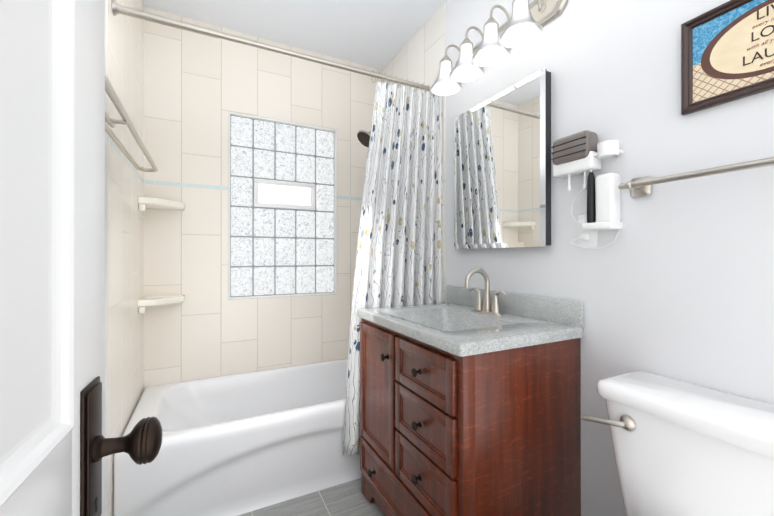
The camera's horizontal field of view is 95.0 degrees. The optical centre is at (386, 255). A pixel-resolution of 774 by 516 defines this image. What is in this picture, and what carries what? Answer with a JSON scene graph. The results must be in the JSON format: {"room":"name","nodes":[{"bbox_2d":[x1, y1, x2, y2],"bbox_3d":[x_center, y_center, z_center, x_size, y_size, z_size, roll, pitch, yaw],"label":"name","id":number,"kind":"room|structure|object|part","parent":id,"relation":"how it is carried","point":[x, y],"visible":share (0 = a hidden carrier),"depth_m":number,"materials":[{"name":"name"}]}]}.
{"room":"bathroom","nodes":[
{"label":"bathroom","id":0,"kind":"room"},
{"bbox_2d":[104,0,143,515],"bbox_3d":[-0.869,-0.146,0.869,0.120,2.570,2.820,0,0,-27],"label":"wall","id":1,"kind":"structure","parent":0,"point":[124,271],"depth_m":1.53,"materials":[{"name":"beige tile"}]},
{"bbox_2d":[105,75,157,171],"bbox_3d":[-0.841,-0.374,1.089,0.126,0.052,1.118,0,0,-27],"label":"rail","id":2,"kind":"object","parent":1,"relation":"attached to","point":[116,102],"visible":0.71,"depth_m":1.07,"materials":[{"name":"silver metal"}]},
{"bbox_2d":[144,7,381,388],"bbox_3d":[-0.743,-0.143,2.436,1.540,2.570,0.140,0,0,-27],"label":"wall","id":3,"kind":"structure","parent":0,"point":[197,87],"depth_m":2.20,"materials":[{"name":"tile"}]},
{"bbox_2d":[138,295,184,313],"bbox_3d":[-1.252,0.268,1.983,0.205,0.073,0.205,0,0,-27],"label":"corner shelf","id":4,"kind":"object","parent":3,"relation":"attached to","point":[148,301],"visible":1,"depth_m":1.94,"materials":[{"name":"white ceramic"}]},
{"bbox_2d":[138,197,184,211],"bbox_3d":[-1.252,-0.272,1.984,0.205,0.073,0.205,0,0,-27],"label":"corner shelf","id":5,"kind":"object","parent":3,"relation":"attached to","point":[144,203],"visible":1,"depth_m":1.93,"materials":[{"name":"white ceramic"}]},
{"bbox_2d":[228,111,336,299],"bbox_3d":[-0.704,-0.318,2.440,0.715,1.185,0.106,0,0,-27],"label":"window","id":6,"kind":"structure","parent":3,"relation":"in","point":[282,208],"depth_m":2.39,"materials":[{"name":"glass"},{"name":"white plastic"}]},
{"bbox_2d":[143,0,447,69],"bbox_3d":[-0.136,-1.481,1.245,1.764,0.100,2.820,0,0,-27],"label":"ceiling","id":7,"kind":"structure","parent":0,"point":[378,34],"depth_m":2.15,"materials":[{"name":"white paint"}]},
{"bbox_2d":[238,478,385,515],"bbox_3d":[-0.136,1.189,1.239,1.764,0.100,2.820,0,0,-27],"label":"floor","id":8,"kind":"structure","parent":0,"point":[346,499],"depth_m":1.62,"materials":[{"name":"tile"}]},
{"bbox_2d":[113,359,360,515],"bbox_3d":[-0.539,0.941,2.033,1.520,0.400,0.756,0,0,-27],"label":"bathtub","id":9,"kind":"object","parent":8,"relation":"on","point":[237,444],"visible":0.6,"depth_m":1.66,"materials":[{"name":"white ceramic"}]},
{"bbox_2d":[357,268,583,515],"bbox_3d":[0.265,0.597,1.483,0.585,1.086,0.790,0,0,-27],"label":"bathroom vanity","id":10,"kind":"object","parent":8,"relation":"on","point":[470,401],"visible":1,"depth_m":1.20,"materials":[{"name":"brown wood"}]},
{"bbox_2d":[464,268,506,315],"bbox_3d":[0.402,0.154,1.554,0.152,0.200,0.234,0,0,-27],"label":"faucet","id":11,"kind":"object","parent":10,"relation":"on","point":[485,308],"depth_m":1.56,"materials":[{"name":"silver metal"}]},
{"bbox_2d":[581,371,773,515],"bbox_3d":[0.537,0.744,0.705,0.802,0.788,0.531,0,0,-27],"label":"toilet","id":12,"kind":"object","parent":8,"relation":"on","point":[681,448],"visible":1,"depth_m":0.84,"materials":[{"name":"white ceramic"}]},
{"bbox_3d":[0.601,0.446,0.968,0.047,0.045,0.122,0,0,-27],"label":"lever","id":13,"kind":"part","parent":12,"relation":"part of","materials":[{"name":"silver metal"}]},
{"bbox_2d":[382,0,773,515],"bbox_3d":[0.594,-0.145,1.613,0.126,2.570,2.820,0,0,-27],"label":"wall","id":14,"kind":"structure","parent":0,"point":[675,280],"depth_m":1.11,"materials":[{"name":"white paint"}]},
{"bbox_2d":[112,0,442,455],"bbox_3d":[-0.358,0.001,1.679,1.522,1.949,0.094,0,0,-27],"label":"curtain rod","id":15,"kind":"object","parent":14,"relation":"attached to","point":[399,256],"visible":0.73,"depth_m":1.86,"materials":[{"name":"white fabric"}]},
{"bbox_2d":[342,81,442,455],"bbox_3d":[0.053,0.038,1.869,0.607,1.875,0.061,0,0,-27],"label":"shower curtain","id":16,"kind":"object","parent":15,"relation":"hanging from","point":[399,255],"depth_m":1.87,"materials":[{"name":"fabric"}]},
{"bbox_2d":[357,130,370,147],"bbox_3d":[-0.022,-0.785,2.293,0.355,0.186,0.131,0,0,-27],"label":"shower head","id":17,"kind":"object","parent":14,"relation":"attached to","point":[363,136],"visible":0.48,"depth_m":2.23},
{"bbox_2d":[430,0,567,95],"bbox_3d":[0.428,-0.955,1.575,0.216,0.233,0.670,0,0,-27],"label":"sconce","id":18,"kind":"object","parent":14,"relation":"attached to","point":[524,24],"visible":1,"depth_m":1.48,"materials":[{"name":"white glass"}]},
{"bbox_2d":[454,68,550,248],"bbox_3d":[0.498,-0.381,1.625,0.044,0.690,0.564,0,0,-27],"label":"mirror","id":19,"kind":"object","parent":14,"relation":"attached to","point":[502,169],"visible":1,"depth_m":1.54,"materials":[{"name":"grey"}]},
{"bbox_2d":[551,130,623,248],"bbox_3d":[0.683,-0.225,1.227,0.076,0.403,0.224,0,0,-27],"label":"gadget","id":20,"kind":"object","parent":14,"relation":"attached to","point":[585,152],"visible":0.96,"depth_m":1.19,"materials":[{"name":"white plastic"}]},
{"bbox_2d":[570,189,619,248],"bbox_3d":[0.708,-0.133,1.215,0.042,0.219,0.167,0,0,-27],"label":"shelf","id":21,"kind":"object","parent":20,"relation":"attached to","point":[606,207],"depth_m":1.18,"materials":[{"name":"white plastic"}]},
{"bbox_2d":[618,157,773,197],"bbox_3d":[0.889,-0.214,0.821,0.077,0.060,0.650,0,0,-27],"label":"towel rail","id":22,"kind":"object","parent":14,"relation":"attached to","point":[640,187],"visible":1,"depth_m":0.94,"materials":[{"name":"silver metal"}]},
{"bbox_2d":[681,0,773,115],"bbox_3d":[0.913,-0.524,0.837,0.020,0.254,0.363,0,0,-27],"label":"picture frame","id":23,"kind":"object","parent":14,"relation":"attached to","point":[727,52],"visible":1,"depth_m":0.91,"materials":[{"name":"brown wood"}]},
{"bbox_3d":[0.476,-0.148,0.038,1.540,2.570,0.120,0,0,-27],"label":"wall","id":24,"kind":"structure","parent":0,"visible":0},
{"bbox_2d":[0,0,104,515],"bbox_3d":[-0.267,0.108,0.155,0.041,2.033,0.760,0,0,-24],"label":"door leaf","id":25,"kind":"structure","parent":24,"relation":"in","point":[52,191],"depth_m":0.37,"materials":[{"name":"white paint"}]},
{"bbox_2d":[80,376,162,515],"bbox_3d":[-0.344,0.258,0.468,0.080,0.190,0.060,0,0,-24],"label":"door handle","id":26,"kind":"object","parent":25,"relation":"attached to","point":[140,443],"depth_m":0.45,"materials":[{"name":"brown metal"}]}
]}

